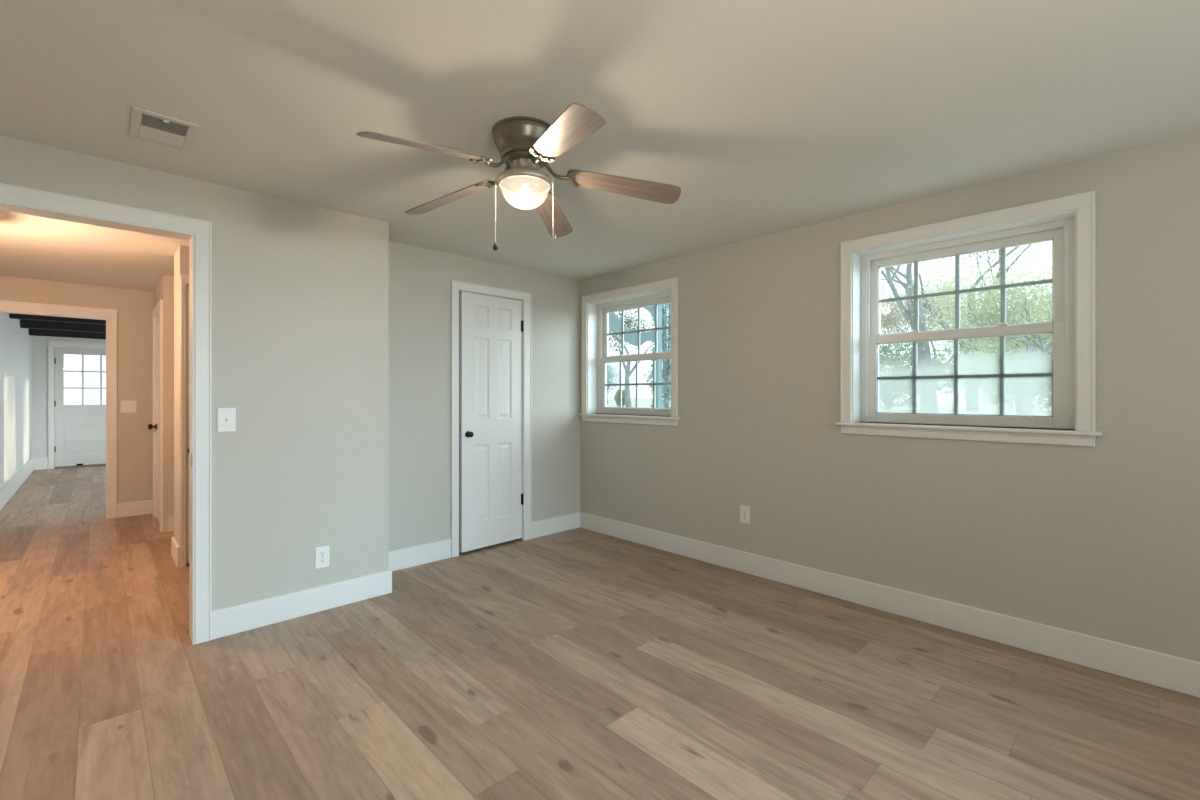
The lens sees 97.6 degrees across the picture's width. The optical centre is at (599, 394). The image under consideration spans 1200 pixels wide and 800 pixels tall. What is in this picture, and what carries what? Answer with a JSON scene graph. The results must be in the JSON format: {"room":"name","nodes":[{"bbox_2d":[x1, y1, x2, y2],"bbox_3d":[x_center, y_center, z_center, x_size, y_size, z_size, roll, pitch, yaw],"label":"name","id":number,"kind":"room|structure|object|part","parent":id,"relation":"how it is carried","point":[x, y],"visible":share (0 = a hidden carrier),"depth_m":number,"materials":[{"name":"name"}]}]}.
{"room":"empty bedroom","nodes":[
{"label":"empty bedroom","id":0,"kind":"room"},
{"bbox_2d":[0,313,32,489],"bbox_3d":[-7.558,0.102,6.690,0.120,2.305,5.380,0,0,-44],"label":"wall","id":1,"kind":"structure","parent":0,"point":[16,344],"depth_m":6.76,"materials":[{"name":"paint"}]},
{"bbox_2d":[0,458,33,509],"bbox_3d":[-7.509,1.155,6.737,0.016,0.200,5.380,0,0,-44],"label":"baseboard","id":2,"kind":"structure","parent":1,"relation":"attached to","point":[14,484],"depth_m":6.71,"materials":[{"name":"white paint"}]},
{"bbox_2d":[33,336,105,457],"bbox_3d":[-8.200,0.102,9.898,3.635,2.305,0.140,0,0,-44],"label":"wall","id":3,"kind":"structure","parent":0,"point":[40,343],"depth_m":8.74,"materials":[{"name":"paint"}]},
{"bbox_2d":[34,457,47,469],"bbox_3d":[-9.303,1.155,8.733,0.159,0.200,0.016,0,0,-44],"label":"baseboard","id":4,"kind":"structure","parent":3,"relation":"attached to","point":[39,463],"depth_m":8.73,"materials":[{"name":"white paint"}]},
{"bbox_2d":[48,340,105,468],"bbox_3d":[-8.905,0.177,9.207,1.062,2.156,0.162,0,0,-44],"label":"door","id":5,"kind":"structure","parent":3,"relation":"in","point":[76,433],"depth_m":9.00,"materials":[{"name":"white paint"}]},
{"bbox_2d":[0,276,153,502],"bbox_3d":[-4.507,0.085,5.806,3.670,2.340,0.120,0,0,-44],"label":"wall","id":6,"kind":"structure","parent":0,"point":[134,308],"depth_m":5.40,"materials":[{"name":"paint"}]},
{"bbox_2d":[0,300,116,518],"bbox_3d":[-5.330,0.198,5.003,1.066,2.114,0.144,0,0,-44],"label":"door frame","id":7,"kind":"structure","parent":6,"relation":"attached to","point":[15,307],"depth_m":5.28,"materials":[{"name":"white paint"}]},
{"bbox_2d":[121,400,135,412],"bbox_3d":[-4.841,0.125,5.390,0.122,0.124,0.018,0,0,-44],"label":"light switch","id":8,"kind":"object","parent":6,"relation":"attached to","point":[127,406],"visible":1,"depth_m":5.39,"materials":[{"name":"white plastic"}]},
{"bbox_2d":[117,500,152,517],"bbox_3d":[-4.802,1.183,5.429,0.287,0.145,0.016,0,0,-44],"label":"baseboard","id":9,"kind":"structure","parent":6,"relation":"attached to","point":[136,508],"depth_m":5.42,"materials":[{"name":"white paint"}]},
{"bbox_2d":[154,249,177,542],"bbox_3d":[-3.875,0.085,4.749,0.110,2.340,2.280,0,0,-44],"label":"wall","id":10,"kind":"structure","parent":0,"point":[176,253],"depth_m":4.02,"materials":[{"name":"paint"}]},
{"bbox_2d":[148,299,162,532],"bbox_3d":[-4.250,0.197,5.092,0.176,2.116,0.855,0,0,-44],"label":"door","id":11,"kind":"structure","parent":10,"relation":"in","point":[157,426],"depth_m":5.19,"materials":[{"name":"white paint"}]},
{"bbox_3d":[-4.498,0.325,5.274,0.069,0.062,0.062,0,0,-44],"label":"knob","id":12,"kind":"part","parent":11,"relation":"part of","materials":[{"name":"black metal"}]},
{"bbox_3d":[-4.274,0.197,5.069,0.022,2.116,0.855,0,0,-44],"label":"casing","id":13,"kind":"part","parent":11,"relation":"part of","materials":[{"name":"white paint"}]},
{"bbox_2d":[171,537,179,566],"bbox_3d":[-3.195,1.183,3.949,0.016,0.145,0.396,0,0,-44],"label":"baseboard","id":14,"kind":"structure","parent":10,"relation":"attached to","point":[175,549],"depth_m":3.87,"materials":[{"name":"white paint"}]},
{"bbox_2d":[163,275,173,532],"bbox_3d":[-3.456,0.085,5.290,1.465,2.340,0.060,0,0,-44],"label":"wall","id":15,"kind":"structure","parent":0,"point":[168,281],"depth_m":4.79,"materials":[{"name":"paint"}]},
{"bbox_2d":[167,515,173,531],"bbox_3d":[-3.418,1.183,5.273,1.435,0.145,0.016,0,0,-44],"label":"baseboard","id":16,"kind":"structure","parent":15,"relation":"attached to","point":[170,519],"depth_m":4.79,"materials":[{"name":"white paint"}]},
{"bbox_2d":[178,245,188,566],"bbox_3d":[-2.776,0.085,4.148,0.865,2.340,0.110,0,0,-44],"label":"wall","id":17,"kind":"structure","parent":0,"point":[183,251],"depth_m":3.82,"materials":[{"name":"paint"}]},
{"bbox_2d":[181,275,188,567],"bbox_3d":[-2.771,0.194,4.107,0.808,2.122,0.175,0,0,-44],"label":"door","id":18,"kind":"structure","parent":17,"relation":"in","point":[184,278],"depth_m":3.81,"materials":[{"name":"white paint"}]},
{"bbox_2d":[0,135,388,610],"bbox_3d":[-2.364,0.085,2.417,2.733,2.340,0.120,0,0,-44],"label":"wall","id":19,"kind":"structure","parent":0,"point":[300,291],"depth_m":2.92,"materials":[{"name":"beige paint"}]},
{"bbox_2d":[0,183,210,644],"bbox_3d":[-2.395,0.188,2.387,0.997,2.134,0.164,0,0,-44],"label":"door frame","id":20,"kind":"structure","parent":19,"relation":"attached to","point":[16,199],"depth_m":2.63,"materials":[{"name":"white paint"}]},
{"bbox_2d":[217,408,235,431],"bbox_3d":[-1.940,0.133,2.728,0.079,0.124,0.018,0,0,-44],"label":"light switch","id":21,"kind":"object","parent":19,"relation":"attached to","point":[226,417],"visible":1,"depth_m":2.73,"materials":[{"name":"white plastic"}]},
{"bbox_2d":[211,570,391,639],"bbox_3d":[-1.655,1.183,3.003,0.929,0.145,0.016,0,0,-44],"label":"baseboard","id":22,"kind":"structure","parent":19,"relation":"attached to","point":[235,619],"depth_m":2.95,"materials":[{"name":"white paint"}]},
{"bbox_2d":[315,545,328,568],"bbox_3d":[-1.613,0.946,3.049,0.076,0.122,0.008,0,0,-44],"label":"wall outlet","id":23,"kind":"object","parent":19,"relation":"attached to","point":[321,553],"visible":1,"depth_m":3.04,"materials":[{"name":"white plastic"}]},
{"bbox_2d":[319,551,325,556],"bbox_3d":[-1.611,0.925,3.047,0.034,0.029,0.004,0,0,-44],"label":"socket","id":24,"kind":"object","parent":23,"relation":"attached to","point":[321,553],"depth_m":3.05,"materials":[{"name":"white plastic"}]},
{"bbox_2d":[319,558,325,563],"bbox_3d":[-1.611,0.967,3.047,0.034,0.029,0.004,0,0,-44],"label":"socket","id":25,"kind":"object","parent":23,"relation":"attached to","point":[321,560],"depth_m":3.05,"materials":[{"name":"white plastic"}]},
{"bbox_2d":[389,241,579,550],"bbox_3d":[-0.936,0.085,4.324,1.969,2.340,0.110,0,0,-44],"label":"wall","id":26,"kind":"structure","parent":0,"point":[420,279],"depth_m":4.00,"materials":[{"name":"beige paint"}]},
{"bbox_2d":[389,539,450,570],"bbox_3d":[-1.369,1.183,3.822,0.617,0.145,0.016,0,0,-44],"label":"baseboard","id":27,"kind":"structure","parent":26,"relation":"attached to","point":[399,559],"depth_m":3.85,"materials":[{"name":"white paint"}]},
{"bbox_2d":[451,280,530,557],"bbox_3d":[-0.891,0.190,4.315,0.752,2.130,0.190,0,0,-44],"label":"door","id":28,"kind":"structure","parent":26,"relation":"in","point":[491,326],"depth_m":4.27,"materials":[{"name":"white paint"}]},
{"bbox_3d":[-1.018,0.313,4.102,0.050,0.050,0.056,0,0,-44],"label":"knob","id":29,"kind":"part","parent":28,"relation":"part of","materials":[{"name":"black metal"}]},
{"bbox_2d":[531,512,579,538],"bbox_3d":[-0.393,1.183,4.758,0.584,0.145,0.016,0,0,-44],"label":"baseboard","id":30,"kind":"structure","parent":26,"relation":"attached to","point":[548,526],"depth_m":4.74,"materials":[{"name":"white paint"}]},
{"bbox_2d":[0,465,1199,799],"bbox_3d":[-3.277,1.315,4.790,5.100,0.120,14.450,0,0,-44],"label":"floor","id":31,"kind":"structure","parent":0,"point":[578,663],"depth_m":2.22,"materials":[{"name":"brown wood"}]},
{"bbox_2d":[0,0,1199,290],"bbox_3d":[-1.374,-1.145,2.769,5.050,0.120,8.800,0,0,-44],"label":"ceiling","id":32,"kind":"structure","parent":0,"point":[768,117],"depth_m":1.91,"materials":[{"name":"paint"}]},
{"bbox_2d":[129,106,198,150],"bbox_3d":[-1.792,-1.079,2.154,0.202,0.012,0.304,0,0,-44],"label":"ceiling vent","id":33,"kind":"object","parent":32,"relation":"in","point":[146,125],"visible":1,"depth_m":2.14,"materials":[{"name":"beige metal"}]},
{"bbox_2d":[357,103,680,250],"bbox_3d":[-0.289,-0.839,2.130,1.274,0.493,1.218,0,0,-26],"label":"ceiling fan","id":34,"kind":"object","parent":32,"relation":"hanging from","point":[526,145],"visible":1,"depth_m":2.10,"materials":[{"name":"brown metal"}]},
{"bbox_3d":[-0.612,-0.887,1.888,0.492,0.006,0.122,-10,22,-44],"label":"blade","id":35,"kind":"part","parent":34,"relation":"part of","materials":[{"name":"brown wood"}]},
{"bbox_3d":[-0.680,-0.887,2.375,0.492,0.006,0.122,-8,12,28],"label":"blade","id":36,"kind":"part","parent":34,"relation":"part of","materials":[{"name":"brown wood"}]},
{"bbox_3d":[-0.430,-0.611,2.162,0.021,0.037,0.021,0,0,-44],"label":"pull knob","id":37,"kind":"part","parent":34,"relation":"part of","materials":[{"name":"black metal"}]},
{"bbox_3d":[-0.428,-0.759,2.162,0.012,0.259,0.006,0,0,-8],"label":"pull chain","id":38,"kind":"part","parent":34,"relation":"part of","materials":[{"name":"silver metal"}]},
{"bbox_3d":[-0.311,-0.821,2.179,0.200,0.096,0.200,0,0,-44],"label":"lamp shade","id":39,"kind":"part","parent":34,"relation":"part of","materials":[{"name":"white glass"}]},
{"bbox_3d":[-0.239,-0.887,2.590,0.122,0.006,0.492,-15,-10,8],"label":"blade","id":40,"kind":"part","parent":34,"relation":"part of","materials":[{"name":"brown wood"}]},
{"bbox_3d":[-0.129,-0.887,1.803,0.122,0.006,0.492,17,-1,-27],"label":"blade","id":41,"kind":"part","parent":34,"relation":"part of","materials":[{"name":"brown wood"}]},
{"bbox_3d":[0.102,-0.887,2.237,0.492,0.006,0.122,7,-17,-8],"label":"blade","id":42,"kind":"part","parent":34,"relation":"part of","materials":[{"name":"brown wood"}]},
{"bbox_2d":[580,133,1199,661],"bbox_3d":[1.382,0.085,3.438,0.150,2.340,5.950,0,0,-44],"label":"wall","id":43,"kind":"structure","parent":0,"point":[1102,540],"depth_m":2.83,"materials":[{"name":"beige paint"}]},
{"bbox_2d":[579,277,679,425],"bbox_3d":[0.276,-0.334,4.575,0.212,1.168,1.155,0,0,-44],"label":"window","id":44,"kind":"structure","parent":43,"relation":"in","point":[596,308],"depth_m":4.68,"materials":[{"name":"white paint"}]},
{"bbox_3d":[0.328,-0.337,4.625,0.048,1.033,0.991,0,0,-44],"label":"frame","id":45,"kind":"part","parent":44,"relation":"part of","materials":[{"name":"white plastic"}]},
{"bbox_3d":[0.324,-0.090,4.622,0.022,0.516,0.897,0,0,-44],"label":"sash","id":46,"kind":"part","parent":44,"relation":"part of","materials":[{"name":"white plastic"}]},
{"bbox_3d":[0.344,-0.562,4.641,0.022,0.501,0.897,0,0,-44],"label":"sash","id":47,"kind":"part","parent":44,"relation":"part of","materials":[{"name":"white plastic"}]},
{"bbox_2d":[605,360,670,407],"bbox_3d":[0.324,-0.088,4.622,0.008,0.424,0.795,0,0,-44],"label":"grille","id":48,"kind":"object","parent":44,"relation":"attached to","point":[620,384],"depth_m":4.72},
{"bbox_2d":[608,305,670,354],"bbox_3d":[0.344,-0.560,4.641,0.008,0.420,0.795,0,0,-44],"label":"grille","id":49,"kind":"object","parent":44,"relation":"attached to","point":[629,307],"depth_m":4.64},
{"bbox_2d":[740,505,749,523],"bbox_3d":[1.022,0.847,3.699,0.008,0.122,0.076,0,0,-44],"label":"wall outlet","id":50,"kind":"object","parent":43,"relation":"attached to","point":[744,510],"visible":1,"depth_m":3.69,"materials":[{"name":"white plastic"}]},
{"bbox_2d":[580,512,1199,697],"bbox_3d":[1.548,1.183,3.145,0.016,0.145,4.998,0,0,-44],"label":"baseboard","id":51,"kind":"structure","parent":43,"relation":"attached to","point":[1181,675],"depth_m":2.81,"materials":[{"name":"white paint"}]},
{"bbox_2d":[836,191,1101,446],"bbox_3d":[1.923,-0.344,2.857,0.212,1.168,1.176,0,0,-44],"label":"window","id":52,"kind":"structure","parent":43,"relation":"in","point":[1025,391],"depth_m":2.79,"materials":[{"name":"white paint"}]},
{"bbox_2d":[913,336,1004,368],"bbox_3d":[1.972,-0.098,2.904,0.008,0.424,0.816,0,0,-44],"label":"grille","id":53,"kind":"object","parent":52,"relation":"attached to","point":[960,362],"depth_m":2.87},
{"bbox_3d":[1.967,-0.098,2.899,0.001,0.424,0.816,0,0,-44],"label":"glass","id":54,"kind":"part","parent":52,"relation":"part of","materials":[{"name":"clear glass"}]},
{"bbox_2d":[880,248,1051,329],"bbox_3d":[1.992,-0.570,2.923,0.008,0.420,0.816,0,0,-44],"label":"grille","id":55,"kind":"object","parent":52,"relation":"attached to","point":[957,253],"depth_m":2.92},
{"bbox_3d":[1.992,-0.573,2.923,0.022,0.501,0.918,0,0,-44],"label":"sash","id":56,"kind":"part","parent":52,"relation":"part of","materials":[{"name":"white plastic"}]},
{"bbox_3d":[1.972,-0.100,2.904,0.022,0.516,0.918,0,0,-44],"label":"sash","id":57,"kind":"part","parent":52,"relation":"part of","materials":[{"name":"white plastic"}]},
{"bbox_3d":[1.976,-0.346,2.907,0.048,1.033,1.012,0,0,-44],"label":"frame","id":58,"kind":"part","parent":52,"relation":"part of","materials":[{"name":"white plastic"}]},
{"bbox_3d":[-6.593,-1.123,7.706,4.350,0.145,5.550,0,0,-44],"label":"ceiling","id":59,"kind":"structure","parent":0,"visible":0},
{"bbox_2d":[9,313,105,324],"bbox_3d":[-5.958,-0.988,7.539,3.361,0.125,0.110,0,0,-44],"label":"ceiling beam","id":60,"kind":"structure","parent":59,"relation":"attached to","point":[11,315],"depth_m":6.62,"materials":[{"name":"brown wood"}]},
{"bbox_2d":[20,319,105,332],"bbox_3d":[-6.830,-0.988,8.448,3.361,0.125,0.110,0,0,-44],"label":"ceiling beam","id":61,"kind":"structure","parent":59,"relation":"attached to","point":[31,324],"depth_m":7.53,"materials":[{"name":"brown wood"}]},
{"bbox_2d":[29,329,105,338],"bbox_3d":[-7.716,-0.988,9.372,3.361,0.125,0.110,0,0,-44],"label":"ceiling beam","id":62,"kind":"structure","parent":59,"relation":"attached to","point":[33,332],"depth_m":8.46,"materials":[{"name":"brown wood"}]},
{"label":"outside","id":63,"kind":"structure","parent":0,"visible":0},
{"bbox_2d":[607,398,670,407],"bbox_3d":[15.994,1.145,29.193,56.500,1.420,70.000,0,0,-44],"label":"ground","id":64,"kind":"structure","parent":63,"point":[642,402],"depth_m":24.88,"materials":[{"name":"white"}]},
{"bbox_2d":[607,348,624,403],"bbox_3d":[-0.106,-0.687,24.238,3.387,3.092,3.402,0,0,20],"label":"autumn tree","id":65,"kind":"object","parent":64,"relation":"on","point":[610,371],"visible":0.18,"depth_m":23.88,"materials":[{"name":"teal plant"}]},
{"bbox_2d":[614,389,624,406],"bbox_3d":[0.769,0.133,18.407,0.656,0.701,0.642,0,0,-44],"label":"shrub","id":66,"kind":"object","parent":64,"relation":"on","point":[616,396],"visible":0.43,"depth_m":18.30,"materials":[{"name":"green plant"}]},
{"bbox_2d":[609,305,661,407],"bbox_3d":[0.431,-0.705,9.086,0.100,2.280,1.800,0,0,-44],"label":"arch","id":67,"kind":"object","parent":64,"relation":"on","point":[615,324],"visible":0.34,"depth_m":8.61,"materials":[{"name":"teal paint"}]},
{"bbox_3d":[0.441,-1.270,9.075,0.060,0.909,1.470,0,0,-44],"label":"rail","id":68,"kind":"part","parent":67,"relation":"part of","materials":[{"name":"teal paint"}]},
{"bbox_3d":[0.957,-0.705,8.538,0.100,2.280,0.060,0,0,-44],"label":"post","id":69,"kind":"part","parent":67,"relation":"part of","materials":[{"name":"teal paint"}]},
{"bbox_2d":[609,306,668,406],"bbox_3d":[1.439,-1.580,18.066,4.796,4.056,3.466,0,0,32],"label":"autumn tree","id":70,"kind":"object","parent":64,"relation":"on","point":[628,372],"visible":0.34,"depth_m":17.74,"materials":[{"name":"grey plant"}]},
{"bbox_2d":[642,363,670,394],"bbox_3d":[6.128,-1.159,45.528,4.792,3.593,4.943,0,0,-44],"label":"shrub","id":71,"kind":"object","parent":64,"relation":"on","point":[649,371],"visible":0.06,"depth_m":45.59,"materials":[{"name":"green plant"}]},
{"bbox_2d":[649,303,670,407],"bbox_3d":[1.260,-1.861,10.020,0.679,4.676,0.668,0,0,-44],"label":"evergreen tree","id":72,"kind":"object","parent":64,"relation":"on","point":[666,367],"visible":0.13,"depth_m":9.95,"materials":[{"name":"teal plant"}]},
{"bbox_3d":[1.253,-1.405,10.062,0.363,3.682,0.259,0,0,-20],"label":"stem","id":73,"kind":"part","parent":72,"relation":"part of","materials":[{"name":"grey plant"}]},
{"bbox_2d":[881,261,946,367],"bbox_3d":[5.652,-2.833,10.592,4.468,6.558,7.174,0,0,8],"label":"tree","id":74,"kind":"object","parent":64,"relation":"on","point":[924,359],"visible":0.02,"depth_m":10.09,"materials":[{"name":"grey plant"}]},
{"bbox_2d":[879,343,953,370],"bbox_3d":[8.032,-0.569,14.676,3.311,2.092,2.839,0,0,35],"label":"shrub","id":75,"kind":"object","parent":64,"relation":"on","point":[891,360],"visible":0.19,"depth_m":14.03,"materials":[{"name":"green plant"}]},
{"bbox_2d":[881,272,965,365],"bbox_3d":[10.934,-1.980,19.064,4.312,4.861,5.264,0,0,-28],"label":"bare tree","id":76,"kind":"object","parent":64,"relation":"on","point":[887,322],"visible":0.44,"depth_m":18.66,"materials":[{"name":"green plant"}]},
{"bbox_2d":[886,261,999,365],"bbox_3d":[16.695,-2.990,24.713,6.702,6.882,4.793,0,0,-14],"label":"bare tree","id":77,"kind":"object","parent":64,"relation":"on","point":[928,285],"visible":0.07,"depth_m":24.47,"materials":[{"name":"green plant"}]},
{"bbox_2d":[884,244,1051,355],"bbox_3d":[9.508,-3.340,13.783,6.791,7.565,7.532,0,0,-44],"label":"slender tree","id":78,"kind":"object","parent":64,"relation":"on","point":[998,275],"visible":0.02,"depth_m":12.89,"materials":[{"name":"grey plant"}]},
{"bbox_2d":[890,242,1051,360],"bbox_3d":[6.444,-0.983,8.145,3.648,2.858,2.776,0,0,7],"label":"leafy tree","id":79,"kind":"object","parent":64,"relation":"on","point":[990,309],"visible":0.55,"depth_m":7.89,"materials":[{"name":"green plant"}]},
{"bbox_2d":[929,275,1051,367],"bbox_3d":[8.240,-0.884,10.766,3.351,3.068,2.729,0,0,20],"label":"leafy tree","id":80,"kind":"object","parent":64,"relation":"on","point":[1048,342],"visible":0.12,"depth_m":10.54,"materials":[{"name":"green plant"}]},
{"bbox_2d":[952,340,1050,361],"bbox_3d":[11.088,-0.582,13.720,3.171,2.244,2.728,0,0,32],"label":"shrub","id":81,"kind":"object","parent":64,"relation":"on","point":[980,340],"visible":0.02,"depth_m":13.91,"materials":[{"name":"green plant"}]}
]}

